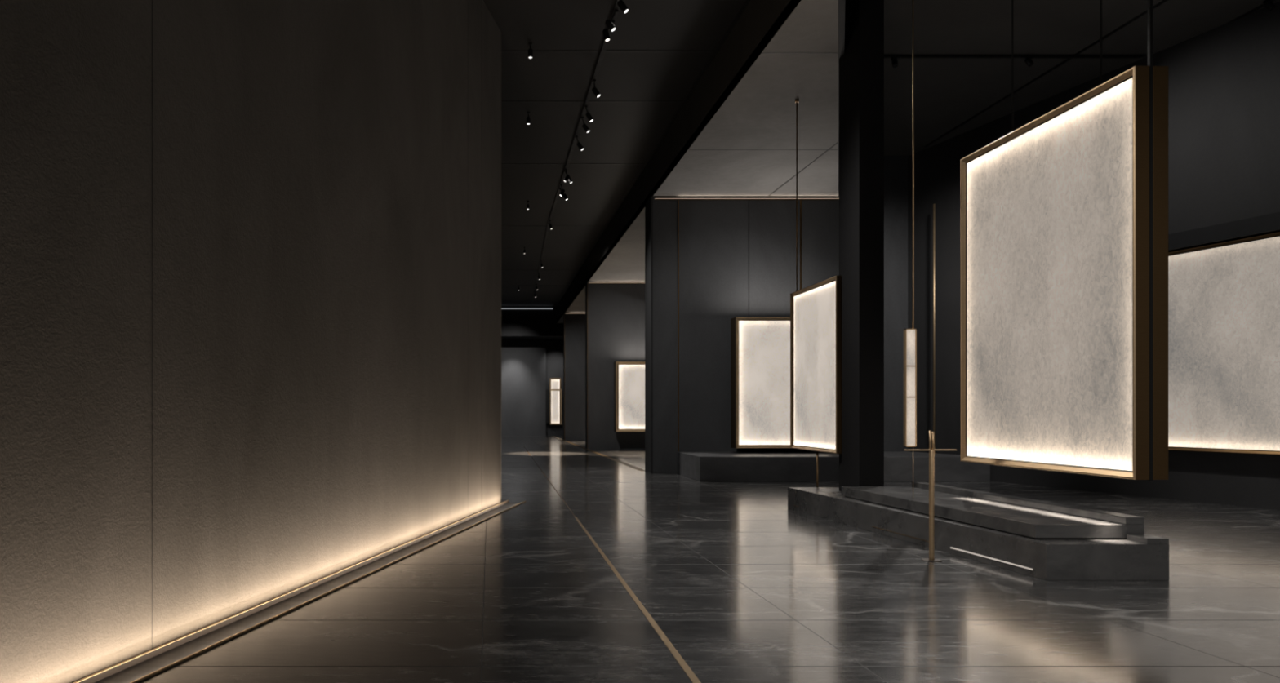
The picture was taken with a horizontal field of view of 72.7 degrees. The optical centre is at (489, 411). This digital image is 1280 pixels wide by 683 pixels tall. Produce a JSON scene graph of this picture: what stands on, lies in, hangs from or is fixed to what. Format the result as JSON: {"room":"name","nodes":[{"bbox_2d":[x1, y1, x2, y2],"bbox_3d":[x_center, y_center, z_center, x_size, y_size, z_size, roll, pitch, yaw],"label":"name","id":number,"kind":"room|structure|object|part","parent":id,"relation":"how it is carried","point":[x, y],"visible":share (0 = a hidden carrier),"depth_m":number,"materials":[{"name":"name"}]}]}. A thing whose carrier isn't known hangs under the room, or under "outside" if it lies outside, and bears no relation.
{"room":"museum","nodes":[
{"label":"museum","id":0,"kind":"room"},
{"bbox_2d":[0,0,501,682],"bbox_3d":[-2.403,-2.690,5.843,0.306,8.580,19.562,0,0,15],"label":"wall","id":1,"kind":"structure","parent":0,"point":[250,251],"depth_m":6.60,"materials":[{"name":"paint"}]},
{"bbox_2d":[501,339,546,435],"bbox_3d":[-2.135,-1.600,57.300,11.730,6.400,1.600,0,0,0],"label":"wall","id":2,"kind":"structure","parent":0,"point":[523,362],"depth_m":56.49,"materials":[{"name":"grey paint"}]},
{"bbox_2d":[501,306,556,336],"bbox_3d":[-1.880,-5.740,54.150,12.240,1.880,0.300,0,0,0],"label":"lintel","id":3,"kind":"object","parent":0,"point":[514,322],"visible":0.36,"depth_m":54.00,"materials":[{"name":"black paint"}]},
{"bbox_2d":[501,308,552,309],"bbox_3d":[1.000,-6.530,53.970,6.000,0.060,0.060,0,0,0],"label":"linear light","id":4,"kind":"object","parent":3,"relation":"attached to","point":[501,308],"visible":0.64,"depth_m":53.93,"materials":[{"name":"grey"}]},
{"bbox_2d":[501,336,563,340],"bbox_3d":[3.000,-4.900,56.400,22.000,0.200,4.200,0,0,0],"label":"beam","id":5,"kind":"structure","parent":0,"point":[547,338],"depth_m":55.60,"materials":[{"name":"black paint"}]},
{"bbox_2d":[546,340,563,435],"bbox_3d":[8.865,-1.600,57.750,10.270,6.400,0.700,0,0,0],"label":"wall","id":6,"kind":"structure","parent":0,"point":[554,348],"depth_m":57.40,"materials":[{"name":"grey paint"}]},
{"bbox_2d":[546,377,563,424],"bbox_3d":[4.450,-0.700,57.080,1.460,3.100,0.620,0,0,0],"label":"light panel","id":7,"kind":"object","parent":6,"relation":"attached to","point":[554,396],"visible":0.93,"depth_m":56.84,"materials":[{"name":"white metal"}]},
{"bbox_3d":[4.380,-0.700,56.958,0.740,3.100,0.285,0,0,0],"label":"casing","id":8,"kind":"part","parent":7,"relation":"part of","materials":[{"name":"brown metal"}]},
{"bbox_3d":[4.380,-0.700,56.822,0.740,3.100,0.045,0,0,0],"label":"frame","id":9,"kind":"part","parent":7,"relation":"part of","materials":[{"name":"gold metal"}]},
{"bbox_3d":[4.791,-0.300,56.815,0.078,2.300,0.070,0,0,0],"label":"post","id":10,"kind":"part","parent":7,"relation":"part of","materials":[{"name":"gold metal"}]},
{"bbox_2d":[563,312,585,440],"bbox_3d":[9.105,-2.000,48.370,9.790,7.200,0.860,0,0,0],"label":"wall","id":11,"kind":"structure","parent":0,"point":[574,323],"depth_m":48.01,"materials":[{"name":"grey paint"}]},
{"bbox_2d":[585,281,644,448],"bbox_3d":[9.095,-2.000,36.970,9.810,7.200,0.860,0,0,0],"label":"wall","id":12,"kind":"structure","parent":0,"point":[615,311],"depth_m":36.60,"materials":[{"name":"grey paint"}]},
{"bbox_2d":[613,361,644,431],"bbox_3d":[6.800,-0.635,36.200,3.000,2.950,0.800,0,0,0],"label":"light panel","id":13,"kind":"object","parent":12,"relation":"attached to","point":[628,376],"visible":0.38,"depth_m":35.85,"materials":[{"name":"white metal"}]},
{"bbox_3d":[6.800,-0.635,36.057,3.000,2.950,0.485,0,0,0],"label":"casing","id":14,"kind":"part","parent":13,"relation":"part of","materials":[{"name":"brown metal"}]},
{"bbox_2d":[556,0,800,322],"bbox_3d":[4.255,-6.242,24.000,0.030,1.276,60.000,0,0,0],"label":"wall","id":15,"kind":"structure","parent":0,"point":[757,18],"depth_m":17.54,"materials":[{"name":"paint"}]},
{"bbox_2d":[556,0,839,323],"bbox_3d":[11.620,-5.698,35.190,14.760,0.204,49.621,0,0,0],"label":"ceiling","id":16,"kind":"structure","parent":0,"point":[748,148],"depth_m":17.20,"materials":[{"name":"grey paint"}]},
{"bbox_2d":[790,98,841,487],"bbox_3d":[5.510,-2.000,14.475,0.100,7.200,2.050,0,0,0],"label":"light panel","id":17,"kind":"object","parent":16,"relation":"hanging from","point":[815,309],"visible":0.91,"depth_m":14.36,"materials":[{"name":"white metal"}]},
{"bbox_3d":[5.482,-0.745,14.475,0.045,2.810,2.050,0,0,0],"label":"frame","id":18,"kind":"part","parent":17,"relation":"part of","materials":[{"name":"gold metal"}]},
{"bbox_3d":[5.510,1.130,14.345,0.036,0.940,0.036,0,0,0],"label":"support rod","id":19,"kind":"part","parent":17,"relation":"part of","materials":[{"name":"brown metal"}]},
{"bbox_3d":[5.518,-0.745,14.475,0.085,2.810,2.050,0,0,0],"label":"casing","id":20,"kind":"part","parent":17,"relation":"part of","materials":[{"name":"brown metal"}]},
{"bbox_2d":[141,435,1279,682],"bbox_3d":[3.500,1.700,27.000,31.000,0.200,66.000,0,0,0],"label":"floor","id":21,"kind":"structure","parent":0,"point":[745,586],"depth_m":7.04,"materials":[{"name":"stone"}]},
{"bbox_2d":[71,500,508,682],"bbox_3d":[-2.222,1.572,5.644,0.148,0.056,19.270,0,0,15],"label":"light strip","id":22,"kind":"object","parent":21,"relation":"on","point":[95,677],"visible":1,"depth_m":6.62,"materials":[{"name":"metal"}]},
{"bbox_2d":[93,501,525,682],"bbox_3d":[-1.991,1.592,5.763,0.242,0.016,19.620,0,0,15],"label":"baseboard","id":23,"kind":"structure","parent":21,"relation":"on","point":[147,669],"depth_m":6.70,"materials":[{"name":"black metal"}]},
{"bbox_2d":[524,447,575,516],"bbox_3d":[1.446,1.604,26.500,0.024,0.012,27.002,0,0,1],"label":"inlay","id":24,"kind":"object","parent":21,"relation":"on","point":[524,447],"visible":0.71,"depth_m":17.91,"materials":[{"name":"brown metal"}]},
{"bbox_2d":[551,435,644,471],"bbox_3d":[4.120,1.601,39.725,0.070,0.018,33.350,0,0,0],"label":"threshold strip","id":25,"kind":"object","parent":21,"relation":"on","point":[552,436],"visible":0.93,"depth_m":30.15,"materials":[{"name":"gold metal"}]},
{"bbox_2d":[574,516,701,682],"bbox_3d":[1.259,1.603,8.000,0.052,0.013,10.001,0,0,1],"label":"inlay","id":26,"kind":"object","parent":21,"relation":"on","point":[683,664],"visible":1,"depth_m":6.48,"materials":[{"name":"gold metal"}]},
{"bbox_2d":[676,451,839,481],"bbox_3d":[6.915,1.315,20.860,4.170,0.570,2.520,0,0,0],"label":"platform","id":27,"kind":"object","parent":21,"relation":"on","point":[700,466],"visible":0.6,"depth_m":19.60,"materials":[{"name":"stone"}]},
{"bbox_2d":[839,0,884,491],"bbox_3d":[5.730,-2.711,13.170,0.370,7.928,0.740,0,0,0],"label":"column","id":28,"kind":"structure","parent":21,"relation":"on","point":[861,65],"depth_m":12.80,"materials":[{"name":"paint"}]},
{"bbox_2d":[903,430,956,562],"bbox_3d":[4.740,0.900,9.180,0.560,1.400,0.200,0,0,0],"label":"brass post","id":29,"kind":"object","parent":21,"relation":"on","point":[931,454],"visible":1,"depth_m":9.17,"materials":[{"name":"metal"}]},
{"bbox_3d":[4.740,0.410,9.180,0.560,0.016,0.024,0,0,0],"label":"cross arm","id":30,"kind":"part","parent":29,"relation":"part of","materials":[{"name":"gold metal"}]},
{"bbox_3d":[4.755,1.595,9.180,0.200,0.010,0.200,0,0,0],"label":"plate","id":31,"kind":"part","parent":29,"relation":"part of","materials":[{"name":"metal"}]},
{"bbox_2d":[884,451,990,481],"bbox_3d":[10.025,1.315,20.930,2.946,0.570,2.660,0,0,0],"label":"platform","id":32,"kind":"object","parent":21,"relation":"on","point":[898,465],"visible":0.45,"depth_m":19.60,"materials":[{"name":"stone"}]},
{"bbox_2d":[933,204,937,453],"bbox_3d":[10.940,-2.046,21.000,0.120,6.149,0.120,0,0,0],"label":"brass pole","id":33,"kind":"object","parent":32,"relation":"on","point":[934,205],"visible":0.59,"depth_m":20.98,"materials":[{"name":"gold metal"}]},
{"bbox_3d":[10.940,-2.046,21.000,0.048,6.148,0.048,0,0,0],"label":"rod","id":34,"kind":"part","parent":33,"relation":"part of","materials":[{"name":"gold metal"}]},
{"bbox_2d":[787,487,1168,580],"bbox_3d":[5.703,1.401,11.145,1.485,0.398,6.110,0,0,0],"label":"plinth","id":35,"kind":"object","parent":21,"relation":"on","point":[1137,557],"visible":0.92,"depth_m":8.71,"materials":[{"name":"stone"}]},
{"bbox_2d":[841,481,1144,539],"bbox_3d":[5.825,1.145,10.525,1.210,0.220,4.290,0,0,0],"label":"plinth slab","id":36,"kind":"object","parent":35,"relation":"on","point":[1023,517],"visible":0.95,"depth_m":9.47,"materials":[{"name":"stone"}]},
{"bbox_2d":[644,195,839,473],"bbox_3d":[6.670,-2.000,22.545,4.960,7.200,0.910,0,0,0],"label":"wall","id":37,"kind":"structure","parent":0,"point":[737,254],"depth_m":22.15,"materials":[{"name":"grey paint"}]},
{"bbox_3d":[4.215,-2.000,22.575,0.050,7.200,0.850,0,0,0],"label":"panel","id":38,"kind":"part","parent":37,"relation":"part of","materials":[{"name":"black paint"}]},
{"bbox_2d":[677,200,679,451],"bbox_3d":[4.900,-2.235,22.144,0.030,6.530,0.012,0,0,0],"label":"wall strip","id":39,"kind":"object","parent":37,"relation":"attached to","point":[677,200],"visible":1,"depth_m":22.14,"materials":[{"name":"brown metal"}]},
{"bbox_2d":[730,316,792,448],"bbox_3d":[7.310,-0.725,21.675,2.380,3.270,0.950,0,0,0],"label":"light panel","id":40,"kind":"object","parent":37,"relation":"attached to","point":[760,346],"visible":0.62,"depth_m":21.25,"materials":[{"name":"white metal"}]},
{"bbox_3d":[7.310,-0.725,21.433,2.380,3.270,0.435,0,0,0],"label":"casing","id":41,"kind":"part","parent":40,"relation":"part of","materials":[{"name":"brown metal"}]},
{"bbox_2d":[800,200,801,451],"bbox_3d":[8.072,-2.235,22.143,0.035,6.530,0.014,0,0,0],"label":"wall strip","id":42,"kind":"object","parent":37,"relation":"attached to","point":[800,200],"visible":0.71,"depth_m":22.13,"materials":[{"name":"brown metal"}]},
{"bbox_2d":[838,0,844,195],"bbox_3d":[6.674,-6.141,16.220,0.089,1.078,12.668,0,0,22],"label":"wall","id":43,"kind":"structure","parent":0,"point":[841,2],"depth_m":12.72,"materials":[{"name":"black paint"}]},
{"bbox_2d":[483,0,1279,306],"bbox_3d":[3.500,-6.801,24.000,31.000,0.257,60.000,0,0,0],"label":"ceiling","id":44,"kind":"structure","parent":0,"point":[657,53],"depth_m":16.94,"materials":[{"name":"black metal"}]},
{"bbox_2d":[526,111,530,124],"bbox_3d":[0.865,-6.548,19.043,0.083,0.265,0.110,0,0,0],"label":"light","id":45,"kind":"object","parent":44,"relation":"attached to","point":[528,119],"visible":1,"depth_m":19.01,"materials":[{"name":"black metal"}]},
{"bbox_2d":[528,42,533,58],"bbox_3d":[0.739,-6.548,15.478,0.083,0.265,0.110,0,0,0],"label":"light","id":46,"kind":"object","parent":44,"relation":"attached to","point":[530,51],"visible":1,"depth_m":15.44,"materials":[{"name":"black metal"}]},
{"bbox_2d":[531,223,550,302],"bbox_3d":[2.345,-6.651,41.050,0.080,0.042,21.908,0,0,1],"label":"track","id":47,"kind":"object","parent":44,"relation":"attached to","point":[548,224],"visible":1,"depth_m":36.05,"materials":[{"name":"black metal"}]},
{"bbox_2d":[547,0,619,223],"bbox_3d":[2.090,-6.651,18.500,0.080,0.042,23.000,0,0,0],"label":"track","id":48,"kind":"object","parent":44,"relation":"attached to","point":[604,46],"visible":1,"depth_m":18.42,"materials":[{"name":"black metal"}]},
{"bbox_2d":[559,184,564,196],"bbox_3d":[2.113,-6.454,24.878,0.165,0.355,0.146,0,0,0],"label":"spotlight","id":49,"kind":"object","parent":48,"relation":"hanging from","point":[562,191],"visible":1,"depth_m":24.84,"materials":[{"name":"black metal"}]},
{"bbox_2d":[558,188,568,200],"bbox_3d":[2.193,-6.456,25.351,0.288,0.359,0.119,0,0,12],"label":"spotlight","id":50,"kind":"object","parent":48,"relation":"attached to","point":[564,195],"visible":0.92,"depth_m":25.31,"materials":[{"name":"black metal"}]},
{"bbox_2d":[563,168,569,182],"bbox_3d":[2.100,-6.452,23.327,0.176,0.358,0.146,0,0,0],"label":"spotlight","id":51,"kind":"object","parent":48,"relation":"hanging from","point":[566,179],"visible":1,"depth_m":23.29,"materials":[{"name":"black metal"}]},
{"bbox_2d":[564,171,572,183],"bbox_3d":[2.167,-6.455,23.492,0.244,0.358,0.112,0,0,15],"label":"spotlight","id":52,"kind":"object","parent":48,"relation":"attached to","point":[569,180],"visible":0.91,"depth_m":23.44,"materials":[{"name":"black metal"}]},
{"bbox_2d":[574,136,583,151],"bbox_3d":[2.158,-6.453,20.523,0.230,0.359,0.113,0,0,17],"label":"spotlight","id":53,"kind":"object","parent":48,"relation":"attached to","point":[580,146],"visible":1,"depth_m":20.49,"materials":[{"name":"black metal"}]},
{"bbox_2d":[580,116,590,133],"bbox_3d":[2.154,-6.453,19.208,0.222,0.358,0.114,0,0,18],"label":"spotlight","id":54,"kind":"object","parent":48,"relation":"attached to","point":[584,126],"visible":1,"depth_m":19.17,"materials":[{"name":"black metal"}]},
{"bbox_2d":[584,106,593,122],"bbox_3d":[2.148,-6.455,18.497,0.213,0.355,0.114,0,0,19],"label":"spotlight","id":55,"kind":"object","parent":48,"relation":"attached to","point":[588,116],"visible":1,"depth_m":18.46,"materials":[{"name":"black metal"}]},
{"bbox_2d":[591,80,600,97],"bbox_3d":[2.132,-6.452,17.048,0.185,0.356,0.121,0,0,22],"label":"spotlight","id":56,"kind":"object","parent":48,"relation":"attached to","point":[596,92],"visible":1,"depth_m":17.01,"materials":[{"name":"black metal"}]},
{"bbox_2d":[602,20,614,41],"bbox_3d":[2.020,-6.460,14.483,0.201,0.349,0.146,0,0,0],"label":"spotlight","id":57,"kind":"object","parent":48,"relation":"hanging from","point":[606,33],"visible":0.96,"depth_m":14.45,"materials":[{"name":"black metal"}]},
{"bbox_2d":[604,9,617,31],"bbox_3d":[2.013,-6.454,14.090,0.213,0.361,0.146,0,0,0],"label":"spotlight","id":58,"kind":"object","parent":48,"relation":"attached to","point":[609,24],"visible":1,"depth_m":14.06,"materials":[{"name":"black metal"}]},
{"bbox_2d":[617,0,628,13],"bbox_3d":[2.109,-6.452,13.451,0.181,0.356,0.131,0,0,22],"label":"spotlight","id":59,"kind":"object","parent":48,"relation":"attached to","point":[620,3],"visible":1,"depth_m":13.40,"materials":[{"name":"black metal"}]},
{"bbox_2d":[903,0,916,497],"bbox_3d":[5.420,-2.787,11.000,0.140,7.783,0.060,0,0,0],"label":"pendant light","id":60,"kind":"object","parent":44,"relation":"hanging from","point":[909,335],"visible":1,"depth_m":10.98,"materials":[{"name":"gold metal"}]},
{"bbox_3d":[5.420,-0.310,11.000,0.140,1.520,0.060,0,0,0],"label":"frame","id":61,"kind":"part","parent":60,"relation":"part of","materials":[{"name":"gold metal"}]},
{"bbox_3d":[5.420,-0.827,11.000,0.116,0.462,0.036,0,0,0],"label":"pane","id":62,"kind":"part","parent":60,"relation":"part of","materials":[{"name":"white glass"}]},
{"bbox_3d":[5.420,-0.390,11.000,0.116,0.388,0.036,0,0,0],"label":"pane","id":63,"kind":"part","parent":60,"relation":"part of","materials":[{"name":"white glass"}]},
{"bbox_3d":[5.420,0.127,11.000,0.116,0.622,0.036,0,0,0],"label":"pane","id":64,"kind":"part","parent":60,"relation":"part of","materials":[{"name":"white glass"}]},
{"bbox_3d":[5.460,0.777,11.000,0.008,0.655,0.008,0,0,0],"label":"rod","id":65,"kind":"part","parent":60,"relation":"part of","materials":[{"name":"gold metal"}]},
{"bbox_3d":[5.460,-3.874,11.000,0.018,5.608,0.018,0,0,0],"label":"rod","id":66,"kind":"part","parent":60,"relation":"part of","materials":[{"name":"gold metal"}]},
{"bbox_2d":[884,54,1142,58],"bbox_3d":[9.600,-6.654,15.981,5.200,0.037,0.060,0,0,0],"label":"track","id":67,"kind":"object","parent":44,"relation":"attached to","point":[886,56],"visible":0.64,"depth_m":15.95,"materials":[{"name":"black metal"}]},
{"bbox_2d":[890,57,897,67],"bbox_3d":[7.556,-6.529,15.934,0.109,0.214,0.194,0,0,0],"label":"spotlight","id":68,"kind":"object","parent":67,"relation":"attached to","point":[895,61],"visible":1,"depth_m":15.88,"materials":[{"name":"black metal"}]},
{"bbox_2d":[1024,57,1033,66],"bbox_3d":[10.059,-6.538,15.934,0.141,0.202,0.194,0,0,0],"label":"spotlight","id":69,"kind":"object","parent":67,"relation":"attached to","point":[1028,61],"visible":1,"depth_m":15.88,"materials":[{"name":"black metal"}]},
{"bbox_2d":[960,0,1168,480],"bbox_3d":[6.282,-3.011,9.599,0.325,7.333,3.002,0,0,0],"label":"light panel","id":70,"kind":"object","parent":44,"relation":"hanging from","point":[1064,215],"visible":1,"depth_m":9.02,"materials":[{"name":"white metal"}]},
{"bbox_3d":[6.199,-1.320,9.600,0.128,3.930,3.000,0,0,0],"label":"casing","id":71,"kind":"part","parent":70,"relation":"part of","materials":[{"name":"brown metal"}]},
{"bbox_2d":[884,156,907,451],"bbox_3d":[10.850,-2.540,22.700,3.300,8.280,0.800,0,0,0],"label":"wall","id":72,"kind":"structure","parent":0,"point":[895,168],"depth_m":22.30,"materials":[{"name":"grey paint"}]},
{"bbox_2d":[907,1,1279,510],"bbox_3d":[14.130,-2.540,9.170,0.400,8.280,30.000,0,0,-13],"label":"wall","id":73,"kind":"structure","parent":0,"point":[1224,81],"depth_m":15.34,"materials":[{"name":"paint"}]},
{"bbox_2d":[1168,231,1279,455],"bbox_3d":[12.820,-1.100,13.565,0.200,3.600,6.400,0,0,-13],"label":"light panel","id":74,"kind":"object","parent":73,"relation":"attached to","point":[1224,297],"visible":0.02,"depth_m":14.55,"materials":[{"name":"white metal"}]},
{"bbox_2d":[1168,212,1279,252],"bbox_3d":[12.857,-3.060,13.266,0.260,0.280,7.400,0,0,-13],"label":"valance","id":75,"kind":"object","parent":73,"relation":"attached to","point":[1270,223],"visible":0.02,"depth_m":14.45,"materials":[{"name":"black paint"}]}
]}

